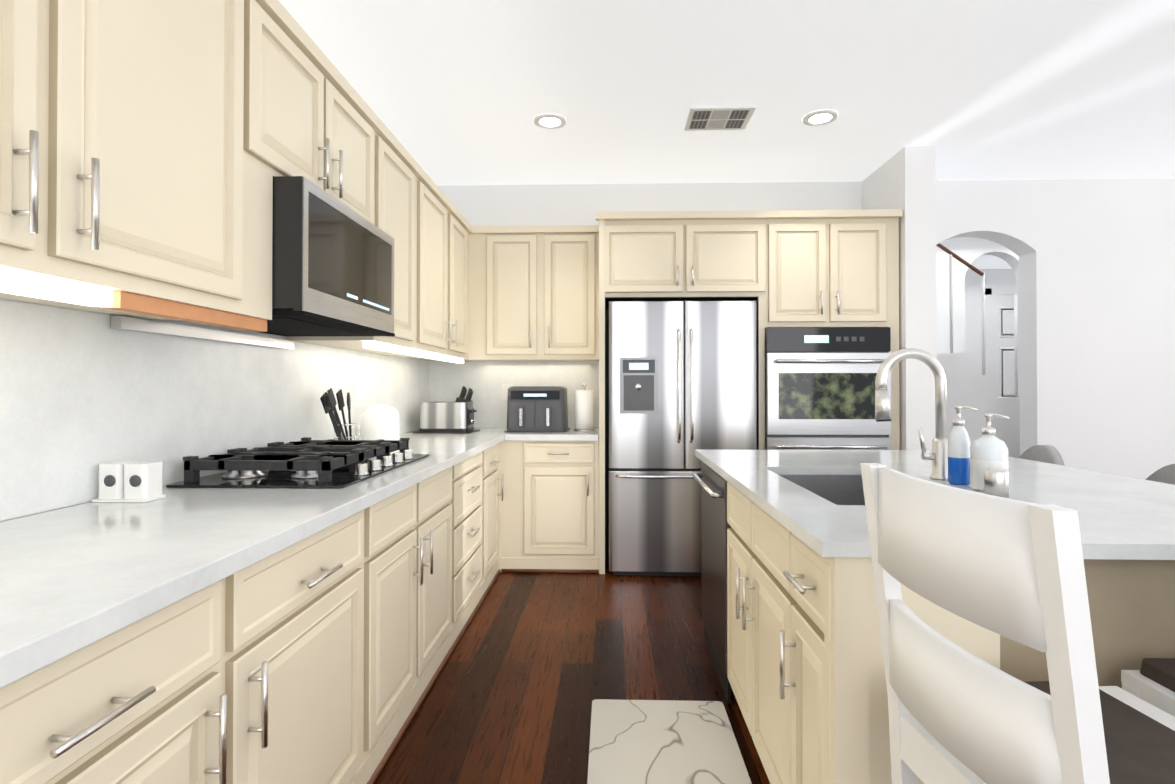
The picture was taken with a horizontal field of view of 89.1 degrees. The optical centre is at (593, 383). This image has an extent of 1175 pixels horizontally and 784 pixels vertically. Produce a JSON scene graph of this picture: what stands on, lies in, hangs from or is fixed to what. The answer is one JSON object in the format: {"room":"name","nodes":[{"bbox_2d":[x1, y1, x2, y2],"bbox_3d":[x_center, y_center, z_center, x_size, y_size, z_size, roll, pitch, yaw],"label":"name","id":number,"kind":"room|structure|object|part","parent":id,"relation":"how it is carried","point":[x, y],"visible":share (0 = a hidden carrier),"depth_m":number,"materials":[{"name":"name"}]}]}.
{"room":"kitchen","nodes":[
{"label":"kitchen","id":0,"kind":"room"},
{"bbox_2d":[0,298,422,521],"bbox_3d":[-1.441,-0.164,0.845,0.123,2.780,7.700,0,0,2],"label":"wall","id":1,"kind":"structure","parent":0,"point":[180,322],"depth_m":2.09,"materials":[{"name":"white paint"}]},
{"bbox_2d":[0,0,287,323],"bbox_3d":[-1.160,-0.664,1.146,0.395,0.936,1.310,0,0,2],"label":"upper cabinet","id":2,"kind":"object","parent":1,"relation":"attached to","point":[149,149],"depth_m":1.30,"materials":[{"name":"beige wood"}]},
{"bbox_2d":[0,267,112,306],"bbox_3d":[-1.028,-0.180,0.768,0.043,0.035,0.930,0,0,2],"label":"under-cabinet light","id":3,"kind":"object","parent":2,"relation":"attached to","point":[31,285],"depth_m":1.10,"materials":[{"name":"white plastic"}]},
{"bbox_2d":[0,299,431,520],"bbox_3d":[-1.330,0.068,2.320,0.011,0.507,4.539,0,0,2],"label":"backsplash","id":4,"kind":"structure","parent":1,"relation":"attached to","point":[84,395],"depth_m":1.78,"materials":[{"name":"stone"}]},
{"bbox_2d":[355,382,361,404],"bbox_3d":[-1.293,0.055,3.290,0.005,0.120,0.080,0,0,2],"label":"wall plate","id":5,"kind":"object","parent":4,"relation":"attached to","point":[358,393],"depth_m":3.28,"materials":[{"name":"white plastic"}]},
{"bbox_2d":[288,12,383,230],"bbox_3d":[-1.130,-0.874,2.145,0.395,0.500,0.844,0,0,2],"label":"upper cabinet","id":6,"kind":"object","parent":1,"relation":"attached to","point":[336,140],"depth_m":2.13,"materials":[{"name":"beige wood"}]},
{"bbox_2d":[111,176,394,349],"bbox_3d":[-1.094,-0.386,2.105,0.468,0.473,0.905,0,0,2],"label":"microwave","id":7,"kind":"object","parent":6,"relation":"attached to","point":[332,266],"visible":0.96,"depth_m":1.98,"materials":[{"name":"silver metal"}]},
{"bbox_2d":[288,124,419,351],"bbox_3d":[-1.111,-0.650,2.826,0.395,0.936,0.522,0,0,2],"label":"upper cabinet","id":8,"kind":"object","parent":1,"relation":"attached to","point":[401,170],"depth_m":2.87,"materials":[{"name":"beige wood"}]},
{"bbox_2d":[369,166,451,355],"bbox_3d":[-1.094,-0.646,3.386,0.395,0.936,0.598,0,0,2],"label":"upper cabinet","id":9,"kind":"object","parent":1,"relation":"attached to","point":[435,208],"depth_m":3.41,"materials":[{"name":"beige wood"}]},
{"bbox_2d":[396,204,471,359],"bbox_3d":[-1.079,-0.642,3.917,0.395,0.936,0.465,0,0,2],"label":"upper cabinet","id":10,"kind":"object","parent":1,"relation":"attached to","point":[461,230],"depth_m":3.97,"materials":[{"name":"beige wood"}]},
{"bbox_2d":[363,341,463,362],"bbox_3d":[-0.952,-0.162,3.382,0.043,0.029,1.600,0,0,2],"label":"under-cabinet light","id":11,"kind":"object","parent":10,"relation":"attached to","point":[374,345],"depth_m":3.04,"materials":[{"name":"white plastic"}]},
{"bbox_2d":[374,549,769,783],"bbox_3d":[2.784,1.267,2.862,8.450,0.050,12.000,0,0,2],"label":"floor","id":12,"kind":"structure","parent":0,"point":[535,665],"depth_m":2.52,"materials":[{"name":"brown wood"}]},
{"bbox_2d":[0,504,375,783],"bbox_3d":[-1.026,0.792,1.169,0.660,0.874,1.267,0,0,2],"label":"base cabinet","id":13,"kind":"object","parent":12,"relation":"on","point":[322,657],"depth_m":1.16,"materials":[{"name":"beige wood"}]},
{"bbox_2d":[0,428,507,688],"bbox_3d":[-0.975,0.343,2.307,0.697,0.040,4.537,0,0,2],"label":"countertop","id":14,"kind":"structure","parent":13,"relation":"on","point":[75,578],"depth_m":1.16,"materials":[{"name":"stone"}]},
{"bbox_2d":[91,461,165,502],"bbox_3d":[-1.264,0.266,1.627,0.150,0.100,0.085,0,0,2],"label":"box","id":15,"kind":"object","parent":14,"relation":"on","point":[131,481],"visible":0.98,"depth_m":1.60,"materials":[{"name":"white plastic"}]},
{"bbox_2d":[166,437,428,488],"bbox_3d":[-1.021,0.278,2.250,0.550,0.086,0.880,0,0,2],"label":"cooktop","id":16,"kind":"object","parent":14,"relation":"in","point":[306,462],"visible":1,"depth_m":1.99,"materials":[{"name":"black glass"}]},
{"bbox_2d":[320,388,359,439],"bbox_3d":[-1.186,0.173,2.768,0.117,0.303,0.313,0,0,2],"label":"utensil holder","id":17,"kind":"object","parent":14,"relation":"on","point":[328,400],"visible":0.77,"depth_m":2.78,"materials":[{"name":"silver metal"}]},
{"bbox_2d":[361,404,399,439],"bbox_3d":[-1.152,0.221,3.235,0.200,0.215,0.200,0,0,2],"label":"canister","id":18,"kind":"object","parent":14,"relation":"on","point":[380,421],"visible":0.88,"depth_m":3.16,"materials":[{"name":"ceramic"}]},
{"bbox_2d":[412,402,479,432],"bbox_3d":[-1.016,0.233,4.151,0.400,0.206,0.300,0,0,2],"label":"toaster","id":19,"kind":"object","parent":14,"relation":"on","point":[446,417],"visible":1,"depth_m":4.03,"materials":[{"name":"silver metal"}]},
{"bbox_2d":[455,386,472,401],"bbox_3d":[-0.990,0.181,4.441,0.194,0.322,0.120,0,0,2],"label":"knife block","id":20,"kind":"object","parent":14,"relation":"on","point":[461,398],"visible":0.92,"depth_m":4.40,"materials":[{"name":"black plastic"}]},
{"bbox_2d":[376,463,459,778],"bbox_3d":[-0.993,0.801,2.296,0.660,0.874,0.988,0,0,2],"label":"base cabinet","id":21,"kind":"object","parent":12,"relation":"on","point":[418,526],"depth_m":2.20,"materials":[{"name":"beige wood"}]},
{"bbox_2d":[456,449,487,644],"bbox_3d":[-0.969,0.807,3.120,0.660,0.874,0.660,0,0,2],"label":"base cabinet","id":22,"kind":"object","parent":12,"relation":"on","point":[472,574],"depth_m":3.15,"materials":[{"name":"beige wood"}]},
{"bbox_2d":[488,443,499,591],"bbox_3d":[-0.953,0.811,3.677,0.660,0.874,0.455,0,0,2],"label":"base cabinet","id":23,"kind":"object","parent":12,"relation":"on","point":[494,451],"depth_m":3.75,"materials":[{"name":"beige wood"}]},
{"bbox_2d":[500,440,598,572],"bbox_3d":[-0.290,0.816,4.244,0.673,0.874,0.620,0,0,2],"label":"base cabinet","id":24,"kind":"object","parent":12,"relation":"on","point":[551,488],"depth_m":3.94,"materials":[{"name":"beige wood"}]},
{"bbox_2d":[508,428,598,440],"bbox_3d":[-0.251,0.358,4.229,0.591,0.040,0.652,0,0,2],"label":"countertop","id":25,"kind":"structure","parent":24,"relation":"on","point":[571,435],"depth_m":3.91,"materials":[{"name":"stone"}]},
{"bbox_2d":[504,386,569,431],"bbox_3d":[-0.397,0.180,4.275,0.440,0.315,0.398,0,0,2],"label":"air fryer","id":26,"kind":"object","parent":25,"relation":"on","point":[537,408],"visible":1,"depth_m":4.12,"materials":[{"name":"black plastic"}]},
{"bbox_2d":[574,384,594,431],"bbox_3d":[-0.062,0.169,4.204,0.150,0.335,0.150,0,0,2],"label":"paper towel holder","id":27,"kind":"object","parent":25,"relation":"on","point":[584,409],"visible":1,"depth_m":4.15,"materials":[{"name":"white paper"}]},
{"bbox_2d":[587,699,751,783],"bbox_3d":[0.231,1.225,1.776,0.500,0.015,1.050,0,0,2],"label":"kitchen mat","id":28,"kind":"object","parent":12,"relation":"on","point":[659,742],"visible":0.97,"depth_m":2.02,"materials":[{"name":"white fabric"}]},
{"bbox_2d":[609,301,756,575],"bbox_3d":[0.585,0.358,4.140,0.950,1.777,0.724,0,0,2],"label":"fridge","id":29,"kind":"object","parent":12,"relation":"on","point":[682,381],"visible":0.81,"depth_m":3.84,"materials":[{"name":"silver metal"}]},
{"bbox_2d":[757,329,899,449],"bbox_3d":[1.550,0.262,4.205,0.915,1.261,0.598,0,0,2],"label":"oven cabinet","id":30,"kind":"object","parent":12,"relation":"on","point":[761,333],"depth_m":3.92,"materials":[{"name":"beige wood"}]},
{"bbox_2d":[766,327,890,449],"bbox_3d":[1.526,0.259,3.852,0.788,1.242,0.107,0,0,2],"label":"wall oven","id":31,"kind":"object","parent":30,"relation":"in","point":[820,388],"visible":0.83,"depth_m":3.86,"materials":[{"name":"silver glass"}]},
{"bbox_2d":[727,482,1174,783],"bbox_3d":[1.000,0.793,2.044,1.068,0.884,1.746,0,0,2],"label":"kitchen island","id":32,"kind":"object","parent":12,"relation":"on","point":[806,676],"visible":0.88,"depth_m":1.23,"materials":[{"name":"beige wood"}]},
{"bbox_2d":[692,462,730,702],"bbox_3d":[0.503,0.807,2.594,0.071,0.855,0.605,0,0,2],"label":"dishwasher","id":33,"kind":"object","parent":32,"relation":"in","point":[715,525],"visible":0.96,"depth_m":2.51,"materials":[{"name":"metal"}]},
{"bbox_2d":[695,450,1174,559],"bbox_3d":[1.157,0.418,2.048,1.355,0.349,1.775,0,0,2],"label":"island countertop","id":34,"kind":"structure","parent":32,"relation":"on","point":[814,500],"depth_m":1.71,"materials":[{"name":"stone"}]},
{"bbox_2d":[875,348,947,479],"bbox_3d":[1.068,0.100,1.990,0.268,0.437,0.067,0,0,-7],"label":"faucet","id":35,"kind":"object","parent":34,"relation":"on","point":[938,455],"visible":1,"depth_m":1.98,"materials":[{"name":"silver metal"}]},
{"bbox_2d":[948,406,977,484],"bbox_3d":[1.163,0.195,1.888,0.070,0.247,0.070,0,0,2],"label":"soap dispenser","id":36,"kind":"object","parent":34,"relation":"on","point":[958,456],"visible":0.96,"depth_m":1.87,"materials":[{"name":"blue plastic"}]},
{"bbox_2d":[970,414,1009,490],"bbox_3d":[1.181,0.204,1.781,0.096,0.227,0.096,0,0,2],"label":"soap dispenser","id":37,"kind":"object","parent":34,"relation":"on","point":[988,449],"visible":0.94,"depth_m":1.76,"materials":[{"name":"white plastic"}]},
{"bbox_3d":[1.123,0.279,1.662,0.060,0.076,0.059,0,0,2],"label":"air switch button","id":38,"kind":"part","parent":34,"relation":"part of","materials":[{"name":"silver metal"}]},
{"bbox_2d":[936,243,1019,457],"bbox_3d":[3.189,-0.549,5.442,3.789,3.623,0.746,0,0,2],"label":"stairs","id":39,"kind":"structure","parent":12,"relation":"on","point":[979,392],"depth_m":5.10,"materials":[{"name":"white paint"}]},
{"bbox_2d":[860,463,1174,783],"bbox_3d":[0.738,0.685,0.888,0.502,1.082,0.424,0,0,-3],"label":"counter stool","id":40,"kind":"object","parent":12,"relation":"on","point":[1012,569],"visible":1,"depth_m":0.80,"materials":[{"name":"paint"}]},
{"bbox_2d":[1019,445,1064,465],"bbox_3d":[2.101,0.779,3.035,0.435,0.931,0.440,0,0,2],"label":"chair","id":41,"kind":"object","parent":12,"relation":"on","point":[1050,454],"visible":0.17,"depth_m":3.00,"materials":[{"name":"black plastic"}]},
{"bbox_2d":[1121,658,1174,716],"bbox_3d":[1.251,0.685,0.918,0.440,1.082,0.502,0,0,2],"label":"counter stool","id":42,"kind":"object","parent":12,"relation":"on","point":[1151,681],"visible":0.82,"depth_m":1.13,"materials":[{"name":"white paint"}]},
{"bbox_2d":[1145,464,1174,484],"bbox_3d":[2.079,0.773,2.286,0.435,0.931,0.440,0,0,2],"label":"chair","id":43,"kind":"object","parent":12,"relation":"on","point":[1165,474],"visible":0.04,"depth_m":2.34,"materials":[{"name":"black plastic"}]},
{"bbox_2d":[279,0,1174,268],"bbox_3d":[2.784,-1.563,2.884,8.450,0.050,12.000,0,0,2],"label":"ceiling","id":44,"kind":"structure","parent":0,"point":[457,92],"depth_m":3.07,"materials":[{"name":"white paint"}]},
{"bbox_2d":[534,113,565,128],"bbox_3d":[-0.252,-1.527,3.482,0.190,0.011,0.190,0,0,2],"label":"recessed light","id":45,"kind":"object","parent":44,"relation":"in","point":[550,121],"visible":1,"depth_m":3.47,"materials":[{"name":"white"}]},
{"bbox_2d":[684,106,755,130],"bbox_3d":[0.724,-1.525,3.444,0.360,0.014,0.280,0,0,2],"label":"ceiling vent","id":46,"kind":"object","parent":44,"relation":"in","point":[722,118],"visible":1,"depth_m":3.42,"materials":[{"name":"white metal"}]},
{"bbox_2d":[803,110,837,125],"bbox_3d":[1.307,-1.527,3.437,0.190,0.011,0.190,0,0,2],"label":"recessed light","id":47,"kind":"object","parent":44,"relation":"in","point":[819,117],"visible":1,"depth_m":3.42,"materials":[{"name":"white"}]},
{"bbox_2d":[429,178,1174,479],"bbox_3d":[2.895,-0.135,4.565,8.327,2.780,0.190,0,0,2],"label":"wall","id":48,"kind":"structure","parent":0,"point":[1097,317],"depth_m":4.45,"materials":[{"name":"white paint"}]},
{"bbox_2d":[432,361,598,427],"bbox_3d":[-0.593,0.086,4.564,1.293,0.507,0.011,0,0,2],"label":"backsplash","id":49,"kind":"structure","parent":48,"relation":"attached to","point":[486,379],"depth_m":4.56,"materials":[{"name":"stone"}]},
{"bbox_2d":[502,384,512,399],"bbox_3d":[-0.654,0.065,4.557,0.080,0.120,0.005,0,0,2],"label":"wall plate","id":50,"kind":"object","parent":49,"relation":"attached to","point":[505,387],"depth_m":4.55,"materials":[{"name":"white plastic"}]},
{"bbox_2d":[472,225,598,360],"bbox_3d":[-0.419,-0.638,4.404,0.938,0.936,0.330,0,0,2],"label":"upper cabinet","id":51,"kind":"object","parent":48,"relation":"attached to","point":[535,289],"depth_m":4.25,"materials":[{"name":"beige wood"}]},
{"bbox_2d":[600,213,687,312],"bbox_3d":[0.344,-0.838,4.238,0.553,0.537,0.620,0,0,2],"label":"upper cabinet","id":52,"kind":"object","parent":48,"relation":"attached to","point":[644,256],"depth_m":3.93,"materials":[{"name":"beige wood"}]},
{"bbox_2d":[688,213,767,300],"bbox_3d":[0.878,-0.838,4.222,0.516,0.537,0.620,0,0,2],"label":"upper cabinet","id":53,"kind":"object","parent":48,"relation":"attached to","point":[728,252],"depth_m":3.92,"materials":[{"name":"beige wood"}]},
{"bbox_2d":[756,209,901,328],"bbox_3d":[1.551,-0.738,4.202,0.911,0.739,0.620,0,0,2],"label":"upper cabinet","id":54,"kind":"object","parent":48,"relation":"attached to","point":[808,268],"depth_m":3.90,"materials":[{"name":"beige wood"}]},
{"bbox_2d":[862,146,936,449],"bbox_3d":[2.119,-0.138,4.165,0.194,2.780,0.655,0,0,2],"label":"wall","id":55,"kind":"structure","parent":0,"point":[904,179],"depth_m":3.84,"materials":[{"name":"white paint"}]},
{"bbox_2d":[936,237,1019,396],"bbox_3d":[4.683,-0.124,5.894,4.830,2.780,0.150,0,0,2],"label":"wall","id":56,"kind":"structure","parent":0,"point":[970,250],"depth_m":5.86,"materials":[{"name":"white paint"}]},
{"bbox_2d":[965,269,1016,374],"bbox_3d":[4.740,-0.109,7.868,4.830,2.780,0.100,0,0,2],"label":"wall","id":57,"kind":"structure","parent":0,"point":[1000,278],"depth_m":7.82,"materials":[{"name":"white paint"}]},
{"bbox_2d":[985,288,1016,396],"bbox_3d":[5.662,0.015,7.750,1.100,2.530,0.075,0,0,2],"label":"hall door","id":58,"kind":"structure","parent":57,"relation":"in","point":[999,332],"depth_m":7.79,"materials":[{"name":"white wood"}]}
]}

